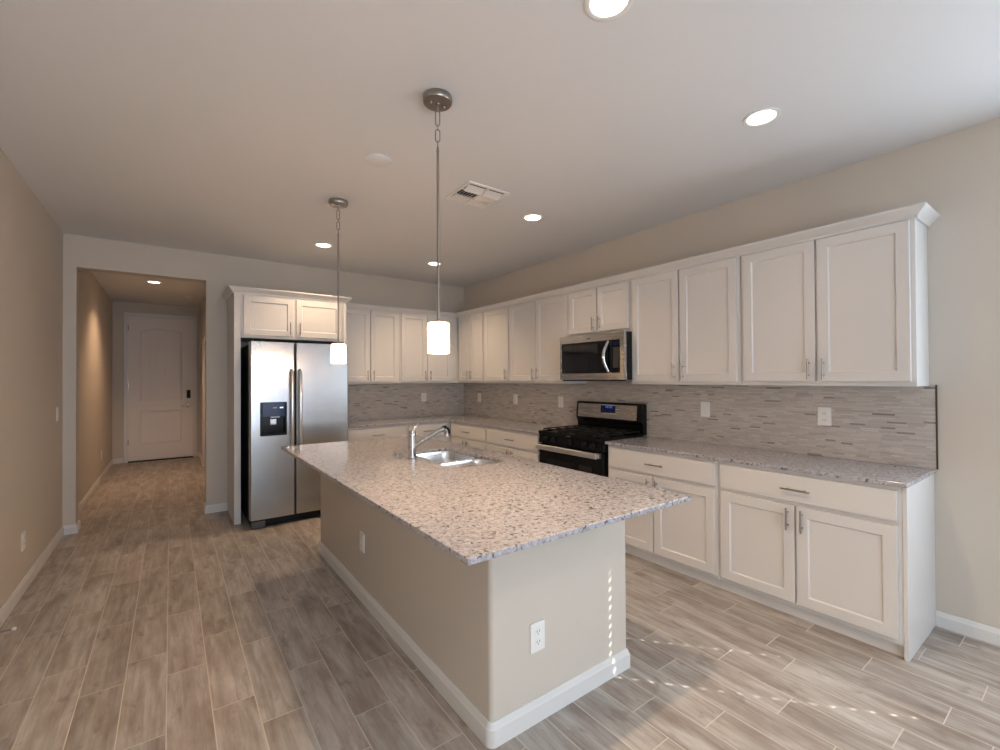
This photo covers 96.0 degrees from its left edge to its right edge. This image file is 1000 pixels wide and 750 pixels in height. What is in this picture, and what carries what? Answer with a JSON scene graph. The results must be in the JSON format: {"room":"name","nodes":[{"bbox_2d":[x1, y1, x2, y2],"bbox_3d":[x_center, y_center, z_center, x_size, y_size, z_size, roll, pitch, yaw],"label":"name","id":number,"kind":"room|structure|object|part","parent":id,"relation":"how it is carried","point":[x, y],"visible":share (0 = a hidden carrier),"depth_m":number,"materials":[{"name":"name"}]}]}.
{"room":"kitchen","nodes":[
{"label":"kitchen","id":0,"kind":"room"},
{"bbox_2d":[0,148,112,608],"bbox_3d":[-2.710,0.059,2.205,0.150,2.800,13.960,0,-1,-36],"label":"wall","id":1,"kind":"structure","parent":0,"point":[31,242],"depth_m":3.36,"materials":[{"name":"beige paint"}]},
{"bbox_2d":[0,627,16,632],"bbox_3d":[-2.737,1.411,2.478,0.102,0.020,0.020,0,-1,-36],"label":"door stop","id":2,"kind":"object","parent":1,"relation":"attached to","point":[13,628],"visible":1,"depth_m":2.49,"materials":[{"name":"silver metal"}]},
{"bbox_2d":[21,531,25,550],"bbox_3d":[-3.236,1.127,3.058,0.008,0.122,0.078,0,-1,-36],"label":"wall outlet","id":3,"kind":"object","parent":1,"relation":"attached to","point":[23,545],"visible":1,"depth_m":3.04,"materials":[{"name":"white plastic"}]},
{"bbox_2d":[0,459,112,626],"bbox_3d":[-2.570,1.416,2.229,0.106,0.085,13.660,0,-1,-36],"label":"baseboard","id":4,"kind":"structure","parent":1,"relation":"attached to","point":[11,602],"depth_m":3.49,"materials":[{"name":"white wood"}]},
{"bbox_2d":[56,407,58,420],"bbox_3d":[-3.899,0.344,3.967,0.010,0.122,0.078,0,-1,-36],"label":"wall switch","id":5,"kind":"object","parent":1,"relation":"attached to","point":[57,408],"visible":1,"depth_m":3.96,"materials":[{"name":"white plastic"}]},
{"bbox_2d":[112,301,199,458],"bbox_3d":[-6.152,0.127,8.180,1.350,2.800,0.150,0,-1,-36],"label":"wall","id":6,"kind":"structure","parent":0,"point":[119,307],"depth_m":7.79,"materials":[{"name":"beige paint"}]},
{"bbox_2d":[113,458,122,463],"bbox_3d":[-6.583,1.483,7.746,0.138,0.085,0.014,0,-1,-36],"label":"baseboard","id":7,"kind":"structure","parent":6,"relation":"attached to","point":[120,460],"depth_m":7.75,"materials":[{"name":"white"}]},
{"bbox_2d":[123,312,196,462],"bbox_3d":[-6.085,0.215,8.089,1.050,2.621,0.073,0,-1,-36],"label":"door","id":8,"kind":"structure","parent":6,"relation":"in","point":[160,354],"depth_m":8.08,"materials":[{"name":"white wood"}]},
{"bbox_3d":[-6.092,0.924,8.094,0.609,0.581,0.024,0,-1,-36],"label":"panel molding","id":9,"kind":"part","parent":8,"relation":"part of","materials":[{"name":"white paint"}]},
{"bbox_3d":[-6.098,-0.187,8.103,0.609,1.297,0.024,0,-1,-36],"label":"panel molding","id":10,"kind":"part","parent":8,"relation":"part of","materials":[{"name":"white paint"}]},
{"bbox_2d":[200,296,204,465],"bbox_3d":[-4.344,0.106,6.785,0.120,2.800,4.237,0,-1,-36],"label":"wall","id":11,"kind":"structure","parent":0,"point":[202,307],"depth_m":7.99,"materials":[{"name":"beige paint"}]},
{"bbox_2d":[197,452,201,462],"bbox_3d":[-5.319,1.478,7.977,0.045,0.085,1.134,0,-1,-36],"label":"baseboard","id":12,"kind":"structure","parent":11,"relation":"attached to","point":[198,453],"depth_m":8.27,"materials":[{"name":"white wood"}]},
{"bbox_2d":[202,337,204,465],"bbox_3d":[-4.639,0.456,7.133,0.086,2.109,1.050,0,-1,-36],"label":"door","id":13,"kind":"structure","parent":11,"relation":"in","point":[203,339],"depth_m":7.48,"materials":[{"name":"white wood"}]},
{"bbox_2d":[62,233,463,525],"bbox_3d":[-2.345,0.085,5.523,4.357,2.800,0.160,0,-1,-36],"label":"wall","id":14,"kind":"structure","parent":0,"point":[217,271],"depth_m":4.87,"materials":[{"name":"beige paint"}]},
{"bbox_2d":[204,503,226,513],"bbox_3d":[-3.724,1.452,5.760,0.207,0.085,2.225,0,-1,-36],"label":"baseboard","id":15,"kind":"structure","parent":14,"relation":"attached to","point":[220,507],"depth_m":4.86,"materials":[{"name":"white"}]},
{"bbox_2d":[346,308,398,383],"bbox_3d":[-1.694,-0.353,5.702,0.792,0.928,0.328,0,-1,-36],"label":"upper cabinet","id":16,"kind":"object","parent":14,"relation":"attached to","point":[372,337],"visible":0.87,"depth_m":5.62,"materials":[{"name":"white wood"}]},
{"bbox_3d":[-1.776,-0.361,5.496,0.373,0.885,0.020,0,-1,-36],"label":"door","id":17,"kind":"part","parent":16,"relation":"part of","materials":[{"name":"white wood"}]},
{"bbox_3d":[-1.466,-0.360,5.722,0.366,0.885,0.020,0,-1,-36],"label":"door","id":18,"kind":"part","parent":16,"relation":"part of","materials":[{"name":"white wood"}]},
{"bbox_2d":[348,383,463,420],"bbox_3d":[-1.335,0.352,6.155,1.964,0.475,0.008,0,-1,-36],"label":"backsplash","id":19,"kind":"structure","parent":14,"relation":"attached to","point":[400,400],"depth_m":6.16,"materials":[{"name":"tile"}]},
{"bbox_2d":[421,393,425,401],"bbox_3d":[-1.072,0.313,6.337,0.078,0.122,0.008,0,-1,-36],"label":"wall outlet","id":20,"kind":"object","parent":19,"relation":"attached to","point":[423,395],"visible":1,"depth_m":6.33,"materials":[{"name":"white plastic"}]},
{"bbox_2d":[399,313,458,382],"bbox_3d":[-0.909,-0.352,6.277,1.147,0.928,0.328,0,-1,-36],"label":"upper cabinet","id":21,"kind":"object","parent":14,"relation":"attached to","point":[416,365],"visible":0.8,"depth_m":6.03,"materials":[{"name":"white wood"}]},
{"bbox_3d":[-1.138,-0.360,5.962,0.367,0.885,0.020,0,-1,-36],"label":"door","id":22,"kind":"part","parent":21,"relation":"part of","materials":[{"name":"white wood"}]},
{"bbox_3d":[-0.831,-0.360,6.187,0.366,0.885,0.020,0,-1,-36],"label":"door","id":23,"kind":"part","parent":21,"relation":"part of","materials":[{"name":"white wood"}]},
{"bbox_2d":[0,0,999,306],"bbox_3d":[-1.025,-1.399,3.517,4.897,0.120,14.060,0,-1,-36],"label":"ceiling","id":24,"kind":"structure","parent":0,"point":[222,127],"depth_m":2.32,"materials":[{"name":"white paint"}]},
{"bbox_2d":[146,281,161,283],"bbox_3d":[-4.822,-1.292,6.271,0.176,0.006,0.176,0,-1,-36],"label":"recessed light","id":25,"kind":"object","parent":24,"relation":"in","point":[154,282],"visible":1,"depth_m":6.28,"materials":[{"name":"white plastic"}]},
{"bbox_2d":[314,242,332,247],"bbox_3d":[-1.801,-1.322,4.591,0.176,0.006,0.176,0,-1,-36],"label":"recessed light","id":26,"kind":"object","parent":24,"relation":"in","point":[322,245],"visible":1,"depth_m":4.59,"materials":[{"name":"white plastic"}]},
{"bbox_2d":[328,198,347,362],"bbox_3d":[-1.241,-0.714,3.456,0.142,1.248,0.142,0,-1,-36],"label":"pendant light","id":27,"kind":"object","parent":24,"relation":"hanging from","point":[338,350],"visible":1,"depth_m":3.43,"materials":[{"name":"white glass"}]},
{"bbox_3d":[-1.241,-0.667,3.456,0.017,0.858,0.017,0,-1,-36],"label":"rod","id":28,"kind":"part","parent":27,"relation":"part of","materials":[{"name":"silver metal"}]},
{"bbox_3d":[-1.238,-0.164,3.451,0.104,0.148,0.104,0,-1,-36],"label":"lamp shade","id":29,"kind":"part","parent":27,"relation":"part of","materials":[{"name":"white glass"}]},
{"bbox_2d":[364,153,391,167],"bbox_3d":[-0.764,-1.340,2.818,0.170,0.012,0.170,0,-1,-36],"label":"cover plate","id":30,"kind":"object","parent":24,"relation":"attached to","point":[374,159],"visible":1,"depth_m":2.80,"materials":[{"name":"white paint"}]},
{"bbox_2d":[427,262,441,265],"bbox_3d":[-0.779,-1.321,5.348,0.176,0.006,0.176,0,-1,-36],"label":"recessed light","id":31,"kind":"object","parent":24,"relation":"in","point":[428,263],"visible":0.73,"depth_m":5.33,"materials":[{"name":"white plastic"}]},
{"bbox_2d":[423,88,451,353],"bbox_3d":[-0.301,-0.730,2.185,0.142,1.248,0.142,0,-1,-36],"label":"pendant light","id":32,"kind":"object","parent":24,"relation":"hanging from","point":[439,100],"visible":1,"depth_m":2.16,"materials":[{"name":"white glass"}]},
{"bbox_3d":[-0.300,-0.683,2.185,0.017,0.858,0.017,0,-1,-36],"label":"rod","id":33,"kind":"part","parent":32,"relation":"part of","materials":[{"name":"silver metal"}]},
{"bbox_3d":[-0.298,-0.180,2.181,0.104,0.148,0.104,0,-1,-36],"label":"lamp shade","id":34,"kind":"part","parent":32,"relation":"part of","materials":[{"name":"white glass"}]},
{"bbox_2d":[444,181,509,207],"bbox_3d":[-0.173,-1.333,3.363,0.360,0.023,0.356,0,-1,-36],"label":"ceiling vent","id":35,"kind":"object","parent":24,"relation":"in","point":[471,193],"visible":1,"depth_m":3.34,"materials":[{"name":"white plastic"}]},
{"bbox_2d":[523,214,542,220],"bbox_3d":[0.280,-1.339,3.833,0.176,0.006,0.176,0,-1,-36],"label":"recessed light","id":36,"kind":"object","parent":24,"relation":"in","point":[529,217],"visible":1,"depth_m":3.83,"materials":[{"name":"white plastic"}]},
{"bbox_2d":[584,0,633,20],"bbox_3d":[0.397,-1.358,1.639,0.176,0.006,0.176,0,-1,-36],"label":"recessed light","id":37,"kind":"object","parent":24,"relation":"in","point":[600,10],"visible":1,"depth_m":1.67,"materials":[{"name":"white plastic"}]},
{"bbox_2d":[743,107,780,126],"bbox_3d":[1.380,-1.357,2.374,0.176,0.006,0.176,0,-1,-36],"label":"recessed light","id":38,"kind":"object","parent":24,"relation":"in","point":[763,116],"visible":1,"depth_m":2.37,"materials":[{"name":"white plastic"}]},
{"bbox_2d":[0,457,999,749],"bbox_3d":[-1.010,1.511,3.493,4.897,0.100,14.060,0,-1,-36],"label":"floor","id":39,"kind":"structure","parent":0,"point":[163,622],"depth_m":2.24,"materials":[{"name":"brown wood"}]},
{"bbox_2d":[222,285,351,524],"bbox_3d":[-2.348,0.304,4.992,1.201,2.353,0.687,0,-1,-36],"label":"refrigerator surround","id":40,"kind":"object","parent":39,"relation":"on","point":[266,315],"visible":0.84,"depth_m":4.67,"materials":[{"name":"white wood"}]},
{"bbox_3d":[-2.785,0.330,4.707,0.058,2.300,0.631,0,-1,-36],"label":"panel","id":41,"kind":"part","parent":40,"relation":"part of","materials":[{"name":"white wood"}]},
{"bbox_3d":[-2.368,-0.598,4.620,0.461,0.394,0.020,0,-1,-36],"label":"door","id":42,"kind":"part","parent":40,"relation":"part of","materials":[{"name":"white wood"}]},
{"bbox_3d":[-2.356,-0.841,5.004,1.201,0.063,0.681,0,-1,-36],"label":"crown","id":43,"kind":"part","parent":40,"relation":"part of","materials":[{"name":"white wood"}]},
{"bbox_3d":[-1.970,-0.597,4.910,0.473,0.394,0.020,0,-1,-36],"label":"door","id":44,"kind":"part","parent":40,"relation":"part of","materials":[{"name":"white wood"}]},
{"bbox_3d":[-1.933,0.331,5.330,0.030,2.300,0.631,0,-1,-36],"label":"panel","id":45,"kind":"part","parent":40,"relation":"part of","materials":[{"name":"white wood"}]},
{"bbox_2d":[241,340,347,529],"bbox_3d":[-2.238,0.572,4.880,0.936,1.815,0.935,0,-1,-36],"label":"refrigerator","id":46,"kind":"object","parent":39,"relation":"on","point":[292,394],"visible":0.68,"depth_m":4.49,"materials":[{"name":"silver metal"}]},
{"bbox_3d":[-2.241,0.536,4.432,0.402,1.719,0.070,0,-1,-36],"label":"freezer door","id":47,"kind":"part","parent":46,"relation":"part of","materials":[{"name":"silver metal"}]},
{"bbox_3d":[-2.070,0.346,4.475,0.033,0.818,0.077,0,-1,-36],"label":"handle","id":48,"kind":"part","parent":46,"relation":"part of","materials":[{"name":"silver metal"}]},
{"bbox_3d":[-2.006,0.346,4.521,0.033,0.818,0.077,0,-1,-36],"label":"handle","id":49,"kind":"part","parent":46,"relation":"part of","materials":[{"name":"silver metal"}]},
{"bbox_3d":[-1.860,0.536,4.710,0.526,1.719,0.070,0,-1,-36],"label":"door","id":50,"kind":"part","parent":46,"relation":"part of","materials":[{"name":"silver metal"}]},
{"bbox_2d":[348,424,406,440],"bbox_3d":[-1.613,1.046,5.559,0.756,0.871,0.625,0,-1,-36],"label":"base cabinet","id":51,"kind":"object","parent":39,"relation":"on","point":[360,433],"visible":0.2,"depth_m":5.33,"materials":[{"name":"white wood"}]},
{"bbox_2d":[407,421,450,441],"bbox_3d":[-0.828,1.047,6.133,1.184,0.871,0.625,0,-1,-36],"label":"base cabinet","id":52,"kind":"object","parent":39,"relation":"on","point":[423,429],"visible":0.18,"depth_m":5.76,"materials":[{"name":"white wood"}]},
{"bbox_3d":[-0.921,0.708,5.738,0.525,0.153,0.020,0,-1,-36],"label":"drawer","id":53,"kind":"part","parent":52,"relation":"part of","materials":[{"name":"white wood"}]},
{"bbox_3d":[-0.809,1.096,5.816,0.252,0.570,0.020,0,-1,-36],"label":"door","id":54,"kind":"part","parent":52,"relation":"part of","materials":[{"name":"white wood"}]},
{"bbox_2d":[451,422,487,449],"bbox_3d":[-0.185,1.040,5.727,0.625,0.871,0.836,0,-1,-36],"label":"base cabinet","id":55,"kind":"object","parent":39,"relation":"on","point":[475,436],"visible":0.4,"depth_m":5.52,"materials":[{"name":"white wood"}]},
{"bbox_3d":[-0.524,1.094,5.739,0.020,0.570,0.372,0,-1,-36],"label":"door","id":56,"kind":"part","parent":55,"relation":"part of","materials":[{"name":"white wood"}]},
{"bbox_3d":[-0.402,0.704,5.572,0.020,0.153,0.793,0,-1,-36],"label":"drawer","id":57,"kind":"part","parent":55,"relation":"part of","materials":[{"name":"white wood"}]},
{"bbox_3d":[-0.287,1.090,5.414,0.020,0.570,0.409,0,-1,-36],"label":"door","id":58,"kind":"part","parent":55,"relation":"part of","materials":[{"name":"white wood"}]},
{"bbox_2d":[318,457,629,748],"bbox_3d":[-0.423,1.018,2.988,0.874,0.871,2.492,0,-1,-36],"label":"kitchen island","id":59,"kind":"object","parent":39,"relation":"on","point":[466,628],"visible":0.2,"depth_m":2.02,"materials":[{"name":"beige paint"}]},
{"bbox_2d":[360,531,364,552],"bbox_3d":[-0.892,1.078,2.903,0.008,0.122,0.078,0,-1,-36],"label":"wall outlet","id":60,"kind":"object","parent":59,"relation":"attached to","point":[361,533],"visible":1,"depth_m":2.89,"materials":[{"name":"white plastic"}]},
{"bbox_2d":[281,435,690,565],"bbox_3d":[-0.443,0.569,2.815,1.187,0.022,2.807,0,-1,-36],"label":"island countertop","id":61,"kind":"structure","parent":59,"relation":"on","point":[474,514],"depth_m":2.06,"materials":[{"name":"stone"}]},
{"bbox_2d":[408,422,449,459],"bbox_3d":[-0.480,0.439,3.063,0.316,0.243,0.060,0,-1,-36],"label":"kitchen faucet","id":62,"kind":"object","parent":61,"relation":"on","point":[412,444],"visible":1,"depth_m":2.98,"materials":[{"name":"silver metal"}]},
{"bbox_3d":[-0.484,0.424,3.061,0.233,0.133,0.036,0,-1,-36],"label":"spout","id":63,"kind":"part","parent":62,"relation":"part of","materials":[{"name":"silver metal"}]},
{"bbox_2d":[416,451,499,467],"bbox_3d":[-0.330,0.679,3.080,0.463,0.194,0.781,0,-1,-36],"label":"sink","id":64,"kind":"object","parent":61,"relation":"in","point":[451,459],"visible":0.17,"depth_m":3.32,"materials":[{"name":"silver metal"}]},
{"bbox_3d":[-0.416,0.681,3.228,0.418,0.194,0.441,0,-1,-36],"label":"bowl","id":65,"kind":"part","parent":64,"relation":"part of","materials":[{"name":"silver metal"}]},
{"bbox_3d":[-0.199,0.677,2.901,0.463,0.194,0.336,0,-1,-36],"label":"bowl","id":66,"kind":"part","parent":64,"relation":"part of","materials":[{"name":"silver metal"}]},
{"bbox_2d":[530,619,544,653],"bbox_3d":[0.158,1.092,1.880,0.078,0.122,0.008,0,-1,-36],"label":"wall outlet","id":67,"kind":"object","parent":59,"relation":"attached to","point":[537,629],"visible":1,"depth_m":1.88,"materials":[{"name":"white plastic"}]},
{"bbox_2d":[535,627,540,635],"bbox_3d":[0.159,1.071,1.878,0.034,0.030,0.002,0,-1,-36],"label":"socket","id":68,"kind":"object","parent":67,"relation":"attached to","point":[537,629],"depth_m":1.88,"materials":[{"name":"grey plastic"}]},
{"bbox_2d":[535,638,540,645],"bbox_3d":[0.159,1.113,1.877,0.034,0.030,0.002,0,-1,-36],"label":"socket","id":69,"kind":"object","parent":67,"relation":"attached to","point":[537,640],"depth_m":1.88,"materials":[{"name":"grey plastic"}]},
{"bbox_2d":[487,427,541,461],"bbox_3d":[0.341,1.031,5.008,0.625,0.871,0.941,0,-1,-36],"label":"base cabinet","id":70,"kind":"object","parent":39,"relation":"on","point":[502,441],"visible":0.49,"depth_m":4.81,"materials":[{"name":"white wood"}]},
{"bbox_2d":[348,415,562,433],"bbox_3d":[-0.614,0.590,5.200,1.943,0.022,2.394,0,-1,-36],"label":"countertop","id":71,"kind":"structure","parent":70,"relation":"on","point":[521,426],"depth_m":5.55,"materials":[{"name":"stone"}]},
{"bbox_3d":[-0.008,1.086,5.034,0.020,0.570,0.444,0,-1,-36],"label":"door","id":72,"kind":"part","parent":70,"relation":"part of","materials":[{"name":"white wood"}]},
{"bbox_3d":[0.123,0.695,4.854,0.020,0.153,0.898,0,-1,-36],"label":"drawer","id":73,"kind":"part","parent":70,"relation":"part of","materials":[{"name":"white wood"}]},
{"bbox_3d":[0.260,1.081,4.666,0.020,0.570,0.442,0,-1,-36],"label":"door","id":74,"kind":"part","parent":70,"relation":"part of","materials":[{"name":"white wood"}]},
{"bbox_2d":[535,401,646,476],"bbox_3d":[0.847,0.863,4.270,0.657,1.190,0.824,0,-1,-36],"label":"gas range","id":75,"kind":"object","parent":39,"relation":"on","point":[582,447],"visible":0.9,"depth_m":4.19,"materials":[{"name":"black metal"}]},
{"bbox_3d":[0.580,0.692,4.096,0.020,0.048,0.768,0,-1,-36],"label":"door handle","id":76,"kind":"part","parent":75,"relation":"part of","materials":[{"name":"silver metal"}]},
{"bbox_3d":[0.642,0.944,4.120,0.038,0.557,0.810,0,-1,-36],"label":"oven door","id":77,"kind":"part","parent":75,"relation":"part of","materials":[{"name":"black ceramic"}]},
{"bbox_3d":[0.640,0.615,4.122,0.040,0.085,0.818,0,-1,-36],"label":"control panel","id":78,"kind":"part","parent":75,"relation":"part of","materials":[{"name":"black metal"}]},
{"bbox_2d":[539,428,642,442],"bbox_3d":[0.846,0.556,4.273,0.558,0.031,0.824,0,-1,-36],"label":"cooktop","id":79,"kind":"object","parent":75,"relation":"in","point":[584,435],"depth_m":4.13,"materials":[{"name":"black metal"}]},
{"bbox_3d":[1.042,0.358,4.436,0.015,0.135,0.735,0,-1,-36],"label":"steel panel","id":80,"kind":"part","parent":75,"relation":"part of","materials":[{"name":"silver metal"}]},
{"bbox_2d":[608,445,721,588],"bbox_3d":[1.400,1.014,3.560,0.625,0.871,0.946,0,-1,-36],"label":"base cabinet","id":81,"kind":"object","parent":39,"relation":"on","point":[683,538],"visible":0.68,"depth_m":3.27,"materials":[{"name":"white wood"}]},
{"bbox_3d":[1.043,1.068,3.597,0.020,0.570,0.420,0,-1,-36],"label":"door","id":82,"kind":"part","parent":81,"relation":"part of","materials":[{"name":"white wood"}]},
{"bbox_3d":[1.183,0.677,3.405,0.020,0.153,0.903,0,-1,-36],"label":"drawer","id":83,"kind":"part","parent":81,"relation":"part of","materials":[{"name":"white wood"}]},
{"bbox_3d":[1.313,1.064,3.228,0.020,0.570,0.471,0,-1,-36],"label":"door","id":84,"kind":"part","parent":81,"relation":"part of","materials":[{"name":"white wood"}]},
{"bbox_2d":[719,461,935,661],"bbox_3d":[1.965,1.004,2.789,0.625,0.871,0.962,0,-1,-36],"label":"base cabinet","id":85,"kind":"object","parent":39,"relation":"on","point":[850,558],"visible":0.92,"depth_m":2.51,"materials":[{"name":"white wood"}]},
{"bbox_3d":[1.608,1.059,2.825,0.020,0.570,0.438,0,-1,-36],"label":"door","id":86,"kind":"part","parent":85,"relation":"part of","materials":[{"name":"white wood"}]},
{"bbox_2d":[605,436,935,487],"bbox_3d":[1.693,0.561,3.186,0.597,0.022,1.928,0,-1,-36],"label":"countertop","id":87,"kind":"structure","parent":85,"relation":"on","point":[902,476],"depth_m":2.87,"materials":[{"name":"stone"}]},
{"bbox_3d":[1.695,0.849,2.659,0.036,0.130,0.010,0,-1,-36],"label":"handle","id":88,"kind":"part","parent":85,"relation":"part of","materials":[{"name":"silver metal"}]},
{"bbox_3d":[1.720,0.671,2.625,0.036,0.010,0.150,0,-1,-36],"label":"handle","id":89,"kind":"part","parent":85,"relation":"part of","materials":[{"name":"silver metal"}]},
{"bbox_3d":[1.740,0.848,2.598,0.036,0.130,0.010,0,-1,-36],"label":"handle","id":90,"kind":"part","parent":85,"relation":"part of","materials":[{"name":"silver metal"}]},
{"bbox_3d":[1.742,0.668,2.640,0.020,0.153,0.902,0,-1,-36],"label":"drawer","id":91,"kind":"part","parent":85,"relation":"part of","materials":[{"name":"white wood"}]},
{"bbox_3d":[1.877,1.054,2.456,0.020,0.570,0.452,0,-1,-36],"label":"door","id":92,"kind":"part","parent":85,"relation":"part of","materials":[{"name":"white wood"}]},
{"bbox_3d":[2.264,0.999,2.424,0.573,0.871,0.018,0,-1,-36],"label":"panel","id":93,"kind":"part","parent":85,"relation":"part of","materials":[{"name":"white wood"}]},
{"bbox_2d":[464,117,999,628],"bbox_3d":[2.238,0.041,3.076,0.150,2.800,9.523,0,-1,-36],"label":"wall","id":94,"kind":"structure","parent":0,"point":[957,173],"depth_m":2.56,"materials":[{"name":"beige paint"}]},
{"bbox_2d":[458,312,484,382],"bbox_3d":[-0.306,-0.356,6.148,0.328,0.928,0.658,0,-1,-36],"label":"upper cabinet","id":95,"kind":"object","parent":94,"relation":"attached to","point":[471,360],"visible":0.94,"depth_m":6.03,"materials":[{"name":"white wood"}]},
{"bbox_3d":[-0.487,-0.362,6.195,0.020,0.885,0.293,0,-1,-36],"label":"door","id":96,"kind":"part","parent":95,"relation":"part of","materials":[{"name":"white wood"}]},
{"bbox_3d":[-0.306,-0.365,5.948,0.020,0.885,0.291,0,-1,-36],"label":"door","id":97,"kind":"part","parent":95,"relation":"part of","materials":[{"name":"white wood"}]},
{"bbox_2d":[484,307,510,382],"bbox_3d":[0.049,-0.362,5.662,0.328,0.928,0.540,0,-1,-36],"label":"upper cabinet","id":98,"kind":"object","parent":94,"relation":"attached to","point":[496,322],"visible":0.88,"depth_m":5.57,"materials":[{"name":"white wood"}]},
{"bbox_2d":[510,294,586,383],"bbox_3d":[0.496,-0.370,5.051,0.328,0.928,0.970,0,-1,-36],"label":"upper cabinet","id":99,"kind":"object","parent":94,"relation":"attached to","point":[537,328],"visible":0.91,"depth_m":4.93,"materials":[{"name":"white wood"}]},
{"bbox_3d":[0.262,-0.374,5.170,0.020,0.885,0.456,0,-1,-36],"label":"door","id":100,"kind":"part","parent":99,"relation":"part of","materials":[{"name":"white wood"}]},
{"bbox_3d":[0.539,-0.379,4.792,0.020,0.885,0.454,0,-1,-36],"label":"door","id":101,"kind":"part","parent":99,"relation":"part of","materials":[{"name":"white wood"}]},
{"bbox_2d":[568,280,630,336],"bbox_3d":[1.012,-0.613,4.347,0.328,0.460,0.774,0,-1,-36],"label":"upper cabinet","id":102,"kind":"object","parent":94,"relation":"attached to","point":[604,309],"visible":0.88,"depth_m":4.22,"materials":[{"name":"white wood"}]},
{"bbox_3d":[0.811,-0.617,4.421,0.020,0.417,0.364,0,-1,-36],"label":"door","id":103,"kind":"part","parent":102,"relation":"part of","materials":[{"name":"white wood"}]},
{"bbox_2d":[560,331,631,380],"bbox_3d":[0.966,-0.159,4.287,0.449,0.432,0.791,0,-1,-36],"label":"microwave","id":104,"kind":"object","parent":102,"relation":"attached to","point":[603,356],"visible":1,"depth_m":4.11,"materials":[{"name":"silver metal"}]},
{"bbox_3d":[0.815,-0.162,4.248,0.034,0.291,0.624,0,-1,-36],"label":"door","id":105,"kind":"part","parent":104,"relation":"part of","materials":[{"name":"black glass"}]},
{"bbox_3d":[0.940,-0.165,4.004,0.076,0.284,0.034,0,0,-13],"label":"handle","id":106,"kind":"part","parent":104,"relation":"part of","materials":[{"name":"silver metal"}]},
{"bbox_3d":[1.028,-0.166,3.958,0.034,0.291,0.094,0,-1,-36],"label":"control panel","id":107,"kind":"part","parent":104,"relation":"part of","materials":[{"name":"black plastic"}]},
{"bbox_3d":[1.030,-0.621,4.120,0.020,0.417,0.352,0,-1,-36],"label":"door","id":108,"kind":"part","parent":102,"relation":"part of","materials":[{"name":"white wood"}]},
{"bbox_2d":[631,256,741,384],"bbox_3d":[1.522,-0.387,3.649,0.328,0.928,0.944,0,-1,-36],"label":"upper cabinet","id":109,"kind":"object","parent":94,"relation":"attached to","point":[686,322],"visible":0.92,"depth_m":3.51,"materials":[{"name":"white wood"}]},
{"bbox_3d":[1.292,-0.391,3.763,0.020,0.885,0.443,0,-1,-36],"label":"door","id":110,"kind":"part","parent":109,"relation":"part of","materials":[{"name":"white wood"}]},
{"bbox_3d":[1.562,-0.396,3.394,0.020,0.885,0.443,0,-1,-36],"label":"door","id":111,"kind":"part","parent":109,"relation":"part of","materials":[{"name":"white wood"}]},
{"bbox_2d":[464,383,937,468],"bbox_3d":[0.984,0.324,4.654,0.010,0.483,5.153,0,-1,-36],"label":"backsplash","id":112,"kind":"structure","parent":94,"relation":"attached to","point":[897,425],"depth_m":3.31,"materials":[{"name":"tile"}]},
{"bbox_2d":[513,394,516,403],"bbox_3d":[0.194,0.306,5.721,0.008,0.122,0.078,0,-1,-36],"label":"wall outlet","id":113,"kind":"object","parent":112,"relation":"attached to","point":[514,395],"visible":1,"depth_m":5.72,"materials":[{"name":"white plastic"}]},
{"bbox_2d":[558,396,562,406],"bbox_3d":[0.681,0.302,5.054,0.008,0.122,0.078,0,-1,-36],"label":"wall outlet","id":114,"kind":"object","parent":112,"relation":"attached to","point":[560,398],"visible":1,"depth_m":5.05,"materials":[{"name":"white plastic"}]},
{"bbox_2d":[701,402,709,416],"bbox_3d":[1.681,0.281,3.687,0.010,0.122,0.078,0,-1,-36],"label":"wall switch","id":115,"kind":"object","parent":112,"relation":"attached to","point":[705,406],"visible":1,"depth_m":3.68,"materials":[{"name":"white plastic"}]},
{"bbox_2d":[817,407,830,425],"bbox_3d":[2.173,0.277,3.015,0.009,0.122,0.078,0,-1,-36],"label":"wall outlet","id":116,"kind":"object","parent":112,"relation":"attached to","point":[824,413],"visible":1,"depth_m":3.01,"materials":[{"name":"white plastic"}]},
{"bbox_2d":[821,411,826,420],"bbox_3d":[2.171,0.277,3.013,0.003,0.066,0.033,0,-1,-36],"label":"socket","id":117,"kind":"object","parent":116,"relation":"attached to","point":[823,413],"depth_m":3.01,"materials":[{"name":"grey plastic"}]},
{"bbox_2d":[741,218,928,386],"bbox_3d":[2.078,-0.396,2.889,0.328,0.928,0.932,0,-1,-36],"label":"upper cabinet","id":118,"kind":"object","parent":94,"relation":"attached to","point":[851,308],"visible":0.99,"depth_m":2.72,"materials":[{"name":"white wood"}]},
{"bbox_2d":[346,201,939,317],"bbox_3d":[0.282,-0.863,3.979,1.667,0.063,5.007,0,-1,-39],"label":"crown molding","id":119,"kind":"structure","parent":118,"relation":"attached to","point":[923,212],"depth_m":3.26,"materials":[{"name":"white wood"}]},
{"bbox_3d":[1.849,-0.401,3.001,0.020,0.885,0.437,0,-1,-36],"label":"door","id":120,"kind":"part","parent":118,"relation":"part of","materials":[{"name":"white wood"}]},
{"bbox_3d":[1.939,-0.037,2.832,0.036,0.130,0.010,0,-1,-36],"label":"handle","id":121,"kind":"part","parent":118,"relation":"part of","materials":[{"name":"silver metal"}]},
{"bbox_3d":[1.985,-0.038,2.768,0.036,0.130,0.010,0,-1,-36],"label":"handle","id":122,"kind":"part","parent":118,"relation":"part of","materials":[{"name":"silver metal"}]},
{"bbox_3d":[2.115,-0.405,2.637,0.020,0.885,0.437,0,-1,-36],"label":"door","id":123,"kind":"part","parent":118,"relation":"part of","materials":[{"name":"white wood"}]},
{"bbox_2d":[936,610,999,645],"bbox_3d":[3.715,1.372,0.916,0.014,0.085,4.119,0,-1,-36],"label":"baseboard","id":124,"kind":"structure","parent":94,"relation":"attached to","point":[979,631],"depth_m":2.47,"materials":[{"name":"white wood"}]}
]}

